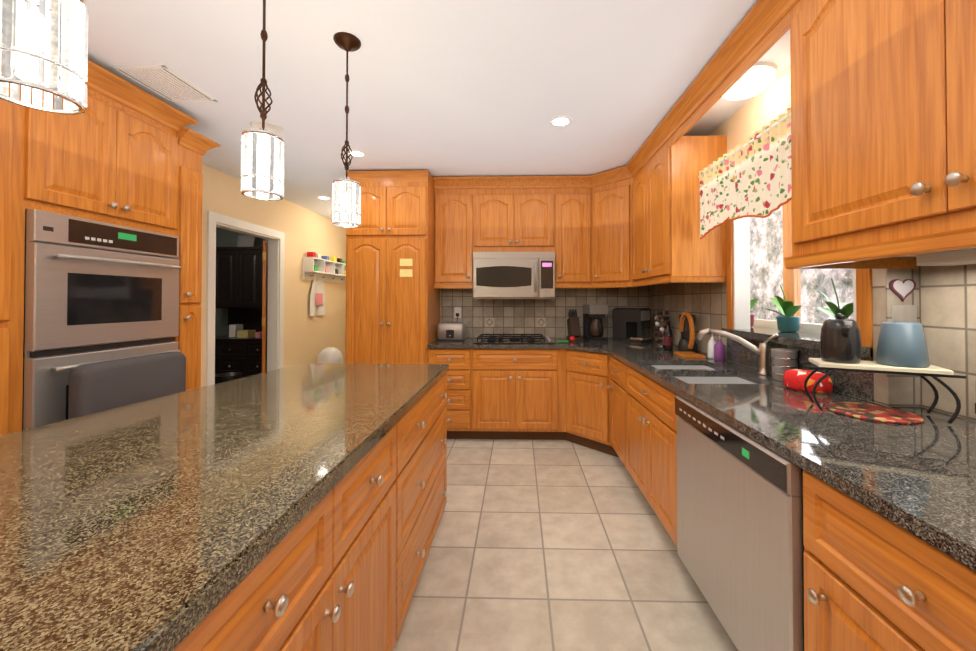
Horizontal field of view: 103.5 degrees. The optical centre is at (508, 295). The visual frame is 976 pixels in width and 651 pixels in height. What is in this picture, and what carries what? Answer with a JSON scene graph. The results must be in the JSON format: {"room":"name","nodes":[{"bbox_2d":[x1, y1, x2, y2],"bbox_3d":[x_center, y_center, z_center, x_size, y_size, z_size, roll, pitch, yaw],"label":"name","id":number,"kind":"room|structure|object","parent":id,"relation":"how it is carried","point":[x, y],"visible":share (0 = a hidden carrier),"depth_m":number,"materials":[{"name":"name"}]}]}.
{"room":"kitchen","nodes":[
{"label":"kitchen","id":0,"kind":"room"},
{"bbox_2d":[215,227,264,335],"bbox_3d":[-4.476,0.112,6.170,3.279,2.560,0.120,0,-1,1],"label":"wall","id":1,"kind":"structure","parent":0,"point":[226,238],"depth_m":6.11,"materials":[{"name":"black paint"}]},
{"bbox_2d":[201,164,345,386],"bbox_3d":[-2.858,0.071,2.780,0.120,2.560,8.720,0,-1,1],"label":"wall","id":2,"kind":"structure","parent":0,"point":[308,338],"depth_m":4.95,"materials":[{"name":"beige paint"}]},
{"bbox_2d":[36,61,183,236],"bbox_3d":[-2.479,-0.783,2.115,0.667,0.787,0.757,0,-1,1],"label":"upper cabinet","id":3,"kind":"object","parent":2,"relation":"attached to","point":[120,151],"depth_m":2.09,"materials":[{"name":"brown wood"}]},
{"bbox_2d":[205,211,284,386],"bbox_3d":[-2.817,0.294,4.106,0.139,2.145,1.150,0,-1,1],"label":"door frame","id":4,"kind":"structure","parent":2,"relation":"attached to","point":[275,306],"depth_m":4.45,"materials":[{"name":"white paint"}]},
{"bbox_2d":[262,241,267,372],"bbox_3d":[-3.093,0.357,4.914,0.436,2.020,0.724,0,-1,1],"label":"door","id":5,"kind":"structure","parent":2,"relation":"in","point":[264,302],"depth_m":4.57,"materials":[{"name":"brown wood"}]},
{"bbox_2d":[303,252,345,282],"bbox_3d":[-2.655,-0.404,5.721,0.140,0.380,1.218,0,-1,1],"label":"shelf","id":6,"kind":"object","parent":2,"relation":"attached to","point":[327,268],"visible":0.94,"depth_m":5.53,"materials":[{"name":"white paint"}]},
{"bbox_2d":[310,278,325,315],"bbox_3d":[-2.701,0.013,5.447,0.042,0.520,0.420,0,-1,1],"label":"towel","id":7,"kind":"object","parent":6,"relation":"hanging from","point":[317,300],"visible":1,"depth_m":5.45,"materials":[{"name":"white fabric"}]},
{"bbox_2d":[85,0,789,225],"bbox_3d":[-2.180,-1.260,2.719,8.040,0.100,8.840,0,-1,1],"label":"ceiling","id":8,"kind":"structure","parent":0,"point":[449,88],"depth_m":2.10,"materials":[{"name":"paint"}]},
{"bbox_2d":[0,0,87,114],"bbox_3d":[-0.840,-0.791,0.685,0.127,0.884,0.126,0,-1,1],"label":"pendant light","id":9,"kind":"object","parent":8,"relation":"hanging from","point":[50,37],"visible":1,"depth_m":0.68,"materials":[{"name":"white glass"}]},
{"bbox_2d":[109,65,217,101],"bbox_3d":[-1.962,-1.212,2.213,0.300,0.006,0.360,0,-1,1],"label":"ceiling vent","id":10,"kind":"object","parent":8,"relation":"in","point":[166,83],"visible":1,"depth_m":2.19,"materials":[{"name":"white metal"}]},
{"bbox_2d":[240,0,284,200],"bbox_3d":[-0.841,-0.783,1.321,0.127,0.884,0.126,0,-1,1],"label":"pendant light","id":11,"kind":"object","parent":8,"relation":"hanging from","point":[271,163],"visible":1,"depth_m":1.28,"materials":[{"name":"white glass"}]},
{"bbox_2d":[250,121,283,133],"bbox_3d":[-1.729,-1.205,2.757,0.210,0.007,0.210,0,-1,1],"label":"speaker","id":12,"kind":"object","parent":8,"relation":"attached to","point":[273,128],"visible":0.81,"depth_m":2.74,"materials":[{"name":"white paint"}]},
{"bbox_2d":[317,196,330,199],"bbox_3d":[-2.232,-1.183,4.650,0.150,0.006,0.150,0,-1,1],"label":"recessed light","id":13,"kind":"object","parent":8,"relation":"in","point":[323,197],"visible":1,"depth_m":4.64,"materials":[{"name":"white paint"}]},
{"bbox_2d":[332,32,360,227],"bbox_3d":[-0.771,-0.777,1.833,0.127,0.884,0.126,0,-1,1],"label":"pendant light","id":14,"kind":"object","parent":8,"relation":"hanging from","point":[346,200],"visible":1,"depth_m":1.80,"materials":[{"name":"white glass"}]},
{"bbox_2d":[348,150,365,156],"bbox_3d":[-1.287,-1.200,3.246,0.150,0.006,0.150,0,-1,1],"label":"recessed light","id":15,"kind":"object","parent":8,"relation":"in","point":[356,153],"visible":0.77,"depth_m":3.24,"materials":[{"name":"white paint"}]},
{"bbox_2d":[550,116,570,126],"bbox_3d":[0.359,-1.206,2.666,0.150,0.006,0.150,0,-1,1],"label":"recessed light","id":16,"kind":"object","parent":8,"relation":"in","point":[560,121],"visible":1,"depth_m":2.66,"materials":[{"name":"white glass"}]},
{"bbox_2d":[722,61,777,99],"bbox_3d":[1.317,-1.168,2.141,0.300,0.095,0.300,0,-1,1],"label":"dome light","id":17,"kind":"object","parent":8,"relation":"attached to","point":[757,77],"visible":0.75,"depth_m":2.06,"materials":[{"name":"white glass"}]},
{"bbox_2d":[434,189,650,321],"bbox_3d":[-0.011,0.089,4.250,3.100,2.560,0.120,0,-1,1],"label":"wall","id":18,"kind":"structure","parent":0,"point":[440,301],"depth_m":4.20,"materials":[{"name":"beige paint"}]},
{"bbox_2d":[433,176,472,287],"bbox_3d":[-0.549,-0.650,4.035,0.397,1.063,0.346,0,-1,1],"label":"upper cabinet","id":19,"kind":"object","parent":18,"relation":"attached to","point":[453,207],"depth_m":3.86,"materials":[{"name":"brown wood"}]},
{"bbox_2d":[473,176,556,251],"bbox_3d":[0.057,-0.808,4.022,0.814,0.748,0.346,0,-1,1],"label":"upper cabinet","id":20,"kind":"object","parent":18,"relation":"attached to","point":[511,213],"depth_m":3.85,"materials":[{"name":"brown wood"}]},
{"bbox_2d":[473,252,554,298],"bbox_3d":[0.055,-0.201,3.950,0.808,0.462,0.459,0,-1,1],"label":"over-the-range microwave","id":21,"kind":"object","parent":20,"relation":"attached to","point":[513,275],"visible":1,"depth_m":3.76,"materials":[{"name":"silver metal"}]},
{"bbox_2d":[441,285,650,337],"bbox_3d":[0.393,0.170,4.175,2.271,0.574,0.008,0,-1,1],"label":"backsplash","id":22,"kind":"structure","parent":18,"relation":"attached to","point":[515,316],"depth_m":4.17,"materials":[{"name":"beige tile"}]},
{"bbox_2d":[454,307,460,319],"bbox_3d":[-0.551,0.190,4.166,0.065,0.129,0.054,0,-1,1],"label":"outlet","id":23,"kind":"object","parent":22,"relation":"attached to","point":[457,312],"visible":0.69,"depth_m":4.14,"materials":[{"name":"white plastic"}]},
{"bbox_2d":[485,318,493,326],"bbox_3d":[-0.208,0.286,4.181,0.100,0.100,0.004,0,-1,1],"label":"decorative tile","id":24,"kind":"object","parent":22,"relation":"attached to","point":[489,322],"depth_m":4.18,"materials":[{"name":"beige tile"}]},
{"bbox_2d":[537,318,545,326],"bbox_3d":[0.352,0.286,4.168,0.100,0.100,0.004,0,-1,1],"label":"decorative tile","id":25,"kind":"object","parent":22,"relation":"attached to","point":[541,322],"depth_m":4.17,"materials":[{"name":"beige tile"}]},
{"bbox_2d":[555,176,588,287],"bbox_3d":[0.648,-0.651,4.006,0.369,1.063,0.346,0,-1,1],"label":"upper cabinet","id":26,"kind":"object","parent":18,"relation":"attached to","point":[572,254],"depth_m":3.83,"materials":[{"name":"brown wood"}]},
{"bbox_2d":[589,164,656,287],"bbox_3d":[1.177,-0.653,3.842,0.697,1.063,0.647,0,-1,1],"label":"upper cabinet","id":27,"kind":"object","parent":18,"relation":"attached to","point":[608,190],"depth_m":3.68,"materials":[{"name":"brown wood"}]},
{"bbox_2d":[394,439,737,650],"bbox_3d":[-0.541,1.400,2.647,4.760,0.100,8.840,0,-1,1],"label":"floor","id":28,"kind":"structure","parent":0,"point":[551,545],"depth_m":1.91,"materials":[{"name":"tile"}]},
{"bbox_2d":[0,53,39,434],"bbox_3d":[-2.502,0.072,1.147,0.667,2.520,1.172,0,-1,1],"label":"tall cabinet","id":29,"kind":"object","parent":28,"relation":"on","point":[19,125],"depth_m":1.69,"materials":[{"name":"brown wood"}]},
{"bbox_2d":[22,209,180,429],"bbox_3d":[-2.388,0.278,2.100,0.674,1.330,0.740,0,-1,1],"label":"wall oven","id":30,"kind":"object","parent":29,"relation":"in","point":[96,291],"visible":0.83,"depth_m":1.93,"materials":[{"name":"silver metal"}]},
{"bbox_2d":[68,351,185,418],"bbox_3d":[-1.766,0.835,2.043,0.560,1.014,0.560,0,-1,1],"label":"chair","id":31,"kind":"object","parent":28,"relation":"on","point":[95,387],"visible":0.25,"depth_m":1.95,"materials":[{"name":"grey fabric"}]},
{"bbox_2d":[174,129,207,390],"bbox_3d":[-2.467,0.129,2.596,0.667,2.440,0.192,0,-1,1],"label":"tall cabinet","id":32,"kind":"object","parent":28,"relation":"on","point":[195,146],"depth_m":2.59,"materials":[{"name":"brown wood"}]},
{"bbox_2d":[168,367,448,650],"bbox_3d":[-0.826,0.893,0.734,0.852,0.865,3.450,0,-1,1],"label":"kitchen island","id":33,"kind":"object","parent":28,"relation":"on","point":[345,576],"depth_m":1.06,"materials":[{"name":"brown wood"}]},
{"bbox_2d":[0,363,447,650],"bbox_3d":[-1.067,0.441,0.730,1.282,0.036,3.520,0,-1,1],"label":"island countertop","id":34,"kind":"structure","parent":33,"relation":"on","point":[120,527],"depth_m":0.82,"materials":[{"name":"brown stone"}]},
{"bbox_2d":[317,347,342,363],"bbox_3d":[-2.437,1.040,5.249,0.330,0.680,0.264,0,-1,1],"label":"waste bin","id":35,"kind":"object","parent":28,"relation":"on","point":[330,355],"visible":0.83,"depth_m":5.16,"materials":[{"name":"white plastic"}]},
{"bbox_2d":[345,170,439,363],"bbox_3d":[-1.143,0.092,3.890,0.775,2.545,0.650,0,-1,1],"label":"pantry","id":36,"kind":"object","parent":28,"relation":"on","point":[392,305],"visible":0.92,"depth_m":3.60,"materials":[{"name":"brown wood"}]},
{"bbox_2d":[428,348,471,438],"bbox_3d":[-0.545,0.927,3.881,0.411,0.874,0.616,0,-1,1],"label":"base cabinet","id":37,"kind":"object","parent":28,"relation":"on","point":[459,360],"depth_m":3.58,"materials":[{"name":"brown wood"}]},
{"bbox_2d":[472,348,563,439],"bbox_3d":[0.098,0.927,3.865,0.877,0.874,0.616,0,-1,1],"label":"base cabinet","id":38,"kind":"object","parent":28,"relation":"on","point":[517,393],"depth_m":3.56,"materials":[{"name":"brown wood"}]},
{"bbox_2d":[564,349,607,453],"bbox_3d":[1.027,0.925,3.681,0.989,0.874,0.940,0,-1,1],"label":"base cabinet","id":39,"kind":"object","parent":28,"relation":"on","point":[585,372],"depth_m":3.39,"materials":[{"name":"brown wood"}]},
{"bbox_2d":[427,338,606,352],"bbox_3d":[0.043,0.470,3.700,1.590,0.035,0.948,0,-1,1],"label":"countertop","id":40,"kind":"structure","parent":39,"relation":"on","point":[582,345],"depth_m":3.55,"materials":[{"name":"grey stone"}]},
{"bbox_2d":[437,322,464,340],"bbox_3d":[-0.589,0.361,3.951,0.270,0.186,0.190,0,-1,1],"label":"toaster","id":41,"kind":"object","parent":40,"relation":"on","point":[450,331],"visible":1,"depth_m":3.88,"materials":[{"name":"silver metal"}]},
{"bbox_2d":[473,334,554,343],"bbox_3d":[0.059,0.426,3.861,0.770,0.054,0.505,0,-1,1],"label":"cooktop","id":42,"kind":"object","parent":40,"relation":"in","point":[501,339],"visible":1,"depth_m":3.71,"materials":[{"name":"black metal"}]},
{"bbox_2d":[567,309,582,339],"bbox_3d":[0.687,0.299,4.023,0.120,0.312,0.188,0,-1,-10],"label":"knife block","id":43,"kind":"object","parent":40,"relation":"on","point":[573,324],"visible":0.96,"depth_m":4.00,"materials":[{"name":"brown wood"}]},
{"bbox_2d":[608,354,676,487],"bbox_3d":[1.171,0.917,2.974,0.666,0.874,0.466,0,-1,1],"label":"base cabinet","id":44,"kind":"object","parent":28,"relation":"on","point":[642,418],"depth_m":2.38,"materials":[{"name":"brown wood"}]},
{"bbox_2d":[675,395,803,650],"bbox_3d":[1.085,0.901,1.437,0.610,0.868,0.772,0,-1,1],"label":"dishwasher","id":45,"kind":"object","parent":28,"relation":"on","point":[740,548],"visible":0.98,"depth_m":1.29,"materials":[{"name":"silver metal"}]},
{"bbox_2d":[803,470,975,650],"bbox_3d":[1.176,0.890,0.723,0.787,0.874,0.638,0,-1,1],"label":"base cabinet","id":46,"kind":"object","parent":28,"relation":"on","point":[874,581],"depth_m":0.83,"materials":[{"name":"brown wood"}]},
{"bbox_2d":[591,338,975,570],"bbox_3d":[1.185,0.444,1.580,0.797,0.035,5.130,0,-1,1],"label":"countertop","id":47,"kind":"structure","parent":46,"relation":"on","point":[918,480],"depth_m":1.11,"materials":[{"name":"grey stone"}]},
{"bbox_2d":[583,304,607,340],"bbox_3d":[0.895,0.269,3.951,0.190,0.370,0.268,0,-1,-7],"label":"coffee maker","id":48,"kind":"object","parent":47,"relation":"on","point":[593,316],"visible":1,"depth_m":3.87,"materials":[{"name":"black plastic"}]},
{"bbox_2d":[612,308,651,343],"bbox_3d":[1.244,0.286,3.833,0.270,0.335,0.310,1,-1,-42],"label":"coffee maker","id":49,"kind":"object","parent":47,"relation":"on","point":[628,325],"visible":1,"depth_m":3.77,"materials":[{"name":"black plastic"}]},
{"bbox_2d":[655,308,668,345],"bbox_3d":[1.401,0.277,3.513,0.125,0.345,0.125,0,-1,1],"label":"pod carousel","id":50,"kind":"object","parent":47,"relation":"on","point":[663,323],"visible":0.79,"depth_m":3.48,"materials":[{"name":"silver metal"}]},
{"bbox_2d":[663,320,672,350],"bbox_3d":[1.312,0.320,3.164,0.073,0.251,0.071,0,-1,1],"label":"syrup bottle","id":51,"kind":"object","parent":47,"relation":"on","point":[668,339],"visible":1,"depth_m":3.14,"materials":[{"name":"black"}]},
{"bbox_2d":[678,314,696,352],"bbox_3d":[1.409,0.293,3.032,0.140,0.300,0.140,0,-1,1],"label":"blender","id":52,"kind":"object","parent":47,"relation":"on","point":[683,343],"visible":0.58,"depth_m":2.99,"materials":[{"name":"black plastic"}]},
{"bbox_2d":[674,312,704,357],"bbox_3d":[1.335,0.281,2.870,0.140,0.322,0.251,0,-1,1],"label":"banana hanger","id":53,"kind":"object","parent":47,"relation":"on","point":[688,354],"visible":0.98,"depth_m":2.81,"materials":[{"name":"brown wood"}]},
{"bbox_2d":[651,365,755,383],"bbox_3d":[1.107,0.560,2.253,0.443,0.178,0.753,0,-1,1],"label":"sink","id":54,"kind":"object","parent":47,"relation":"in","point":[713,380],"visible":0.02,"depth_m":2.24,"materials":[{"name":"metal"}]},
{"bbox_2d":[707,340,709,358],"bbox_3d":[1.437,0.345,2.710,0.064,0.189,0.064,0,-1,-14],"label":"soap bottle","id":55,"kind":"object","parent":47,"relation":"on","point":[708,344],"depth_m":2.70,"materials":[{"name":"white plastic"}]},
{"bbox_2d":[695,328,777,374],"bbox_3d":[1.287,0.312,2.195,0.317,0.242,0.308,0,-1,1],"label":"faucet","id":56,"kind":"object","parent":47,"relation":"on","point":[762,351],"visible":0.98,"depth_m":2.14,"materials":[{"name":"silver metal"}]},
{"bbox_2d":[770,348,798,380],"bbox_3d":[1.413,0.353,1.971,0.119,0.155,0.117,0,-1,1],"label":"canister","id":57,"kind":"object","parent":47,"relation":"on","point":[783,359],"visible":0.83,"depth_m":1.94,"materials":[{"name":"silver metal"}]},
{"bbox_2d":[783,369,832,393],"bbox_3d":[1.358,0.386,1.752,0.154,0.085,0.190,0,-1,1],"label":"oven mitt","id":58,"kind":"object","parent":47,"relation":"on","point":[793,379],"visible":0.9,"depth_m":1.70,"materials":[{"name":"red fabric"}]},
{"bbox_2d":[825,402,923,423],"bbox_3d":[1.314,0.420,1.392,0.260,0.008,0.260,0,-1,1],"label":"plate","id":59,"kind":"object","parent":47,"relation":"on","point":[874,412],"visible":0.92,"depth_m":1.37,"materials":[{"name":"multicoloured ceramic"}]},
{"bbox_2d":[800,358,965,423],"bbox_3d":[1.324,0.333,1.393,0.410,0.176,0.150,0,-1,26],"label":"stand","id":60,"kind":"object","parent":47,"relation":"on","point":[933,372],"visible":0.96,"depth_m":1.35,"materials":[{"name":"beige wood"}]},
{"bbox_2d":[820,313,861,363],"bbox_3d":[1.239,0.155,1.439,0.120,0.180,0.170,0,-1,1],"label":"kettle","id":61,"kind":"object","parent":60,"relation":"on","point":[840,338],"visible":1,"depth_m":1.40,"materials":[{"name":"black"}]},
{"bbox_2d":[875,322,929,367],"bbox_3d":[1.391,0.169,1.368,0.136,0.150,0.149,0,-1,1],"label":"container","id":62,"kind":"object","parent":60,"relation":"on","point":[901,344],"visible":1,"depth_m":1.32,"materials":[{"name":"blue metal"}]},
{"bbox_2d":[650,66,975,420],"bbox_3d":[1.630,0.053,1.289,0.352,2.560,5.960,0,-1,1],"label":"wall","id":63,"kind":"structure","parent":0,"point":[943,298],"depth_m":1.50,"materials":[{"name":"beige tile"}]},
{"bbox_2d":[629,120,726,283],"bbox_3d":[1.309,-0.662,3.075,0.396,1.063,0.881,0,-1,1],"label":"upper cabinet","id":64,"kind":"object","parent":63,"relation":"attached to","point":[666,246],"depth_m":2.64,"materials":[{"name":"brown wood"}]},
{"bbox_2d":[698,108,791,239],"bbox_3d":[1.286,-0.617,2.093,0.024,0.461,1.045,0,-1,1],"label":"valance curtain","id":65,"kind":"object","parent":63,"relation":"attached to","point":[750,176],"visible":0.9,"depth_m":2.03,"materials":[{"name":"multicoloured fabric"}]},
{"bbox_2d":[722,200,872,356],"bbox_3d":[1.638,-0.330,2.382,0.390,1.172,1.661,0,-1,1],"label":"window","id":66,"kind":"structure","parent":63,"relation":"in","point":[738,285],"depth_m":2.48,"materials":[{"name":"brown wood"}]},
{"bbox_2d":[750,299,757,326],"bbox_3d":[1.674,0.059,2.739,0.152,0.320,0.344,0,-1,1],"label":"orchid","id":67,"kind":"object","parent":66,"relation":"on","point":[752,304],"visible":0.17,"depth_m":2.69,"materials":[{"name":"red"}]},
{"bbox_2d":[767,285,800,331],"bbox_3d":[1.656,0.074,2.325,0.167,0.281,0.312,0,-1,1],"label":"orchid","id":68,"kind":"object","parent":66,"relation":"on","point":[787,321],"visible":1,"depth_m":2.27,"materials":[{"name":"teal"}]},
{"bbox_2d":[816,278,852,319],"bbox_3d":[1.650,0.060,1.951,0.161,0.301,0.330,0,-1,1],"label":"orchid","id":69,"kind":"object","parent":66,"relation":"on","point":[846,310],"visible":0.46,"depth_m":1.92,"materials":[{"name":"green plant"}]},
{"bbox_2d":[777,0,975,259],"bbox_3d":[1.317,-0.687,0.952,0.516,1.063,1.055,0,-1,1],"label":"upper cabinet","id":70,"kind":"object","parent":63,"relation":"attached to","point":[883,134],"depth_m":1.10,"materials":[{"name":"brown wood"}]},
{"bbox_2d":[889,279,915,301],"bbox_3d":[1.516,-0.022,1.480,0.096,0.087,0.008,0,-1,1],"label":"picture","id":71,"kind":"object","parent":63,"relation":"attached to","point":[903,290],"visible":1,"depth_m":1.48,"materials":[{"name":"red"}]},
{"bbox_2d":[892,305,916,322],"bbox_3d":[1.524,0.128,1.474,0.090,0.185,0.016,0,-1,1],"label":"switch plate","id":72,"kind":"object","parent":63,"relation":"attached to","point":[904,313],"visible":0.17,"depth_m":1.48,"materials":[{"name":"beige plastic"}]},
{"bbox_3d":[-4.527,1.417,4.080,3.279,0.100,4.270,0,-1,1],"label":"floor","id":73,"kind":"structure","parent":0,"visible":0},
{"bbox_2d":[215,372,241,383],"bbox_3d":[-3.373,1.157,4.620,0.290,0.430,0.290,0,-1,1],"label":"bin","id":74,"kind":"object","parent":73,"relation":"on","point":[223,377],"visible":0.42,"depth_m":4.55,"materials":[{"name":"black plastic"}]},
{"bbox_2d":[215,236,267,377],"bbox_3d":[-3.876,0.226,5.748,1.160,2.318,0.672,0,-1,1],"label":"hutch","id":75,"kind":"object","parent":73,"relation":"on","point":[239,281],"visible":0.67,"depth_m":5.72,"materials":[{"name":"black wood"}]},
{"label":"outside","id":76,"kind":"structure","parent":0,"visible":0},
{"bbox_2d":[750,206,852,323],"bbox_3d":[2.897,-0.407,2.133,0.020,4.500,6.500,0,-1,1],"label":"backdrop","id":77,"kind":"structure","parent":76,"point":[777,256],"depth_m":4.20,"materials":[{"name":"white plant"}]}
]}

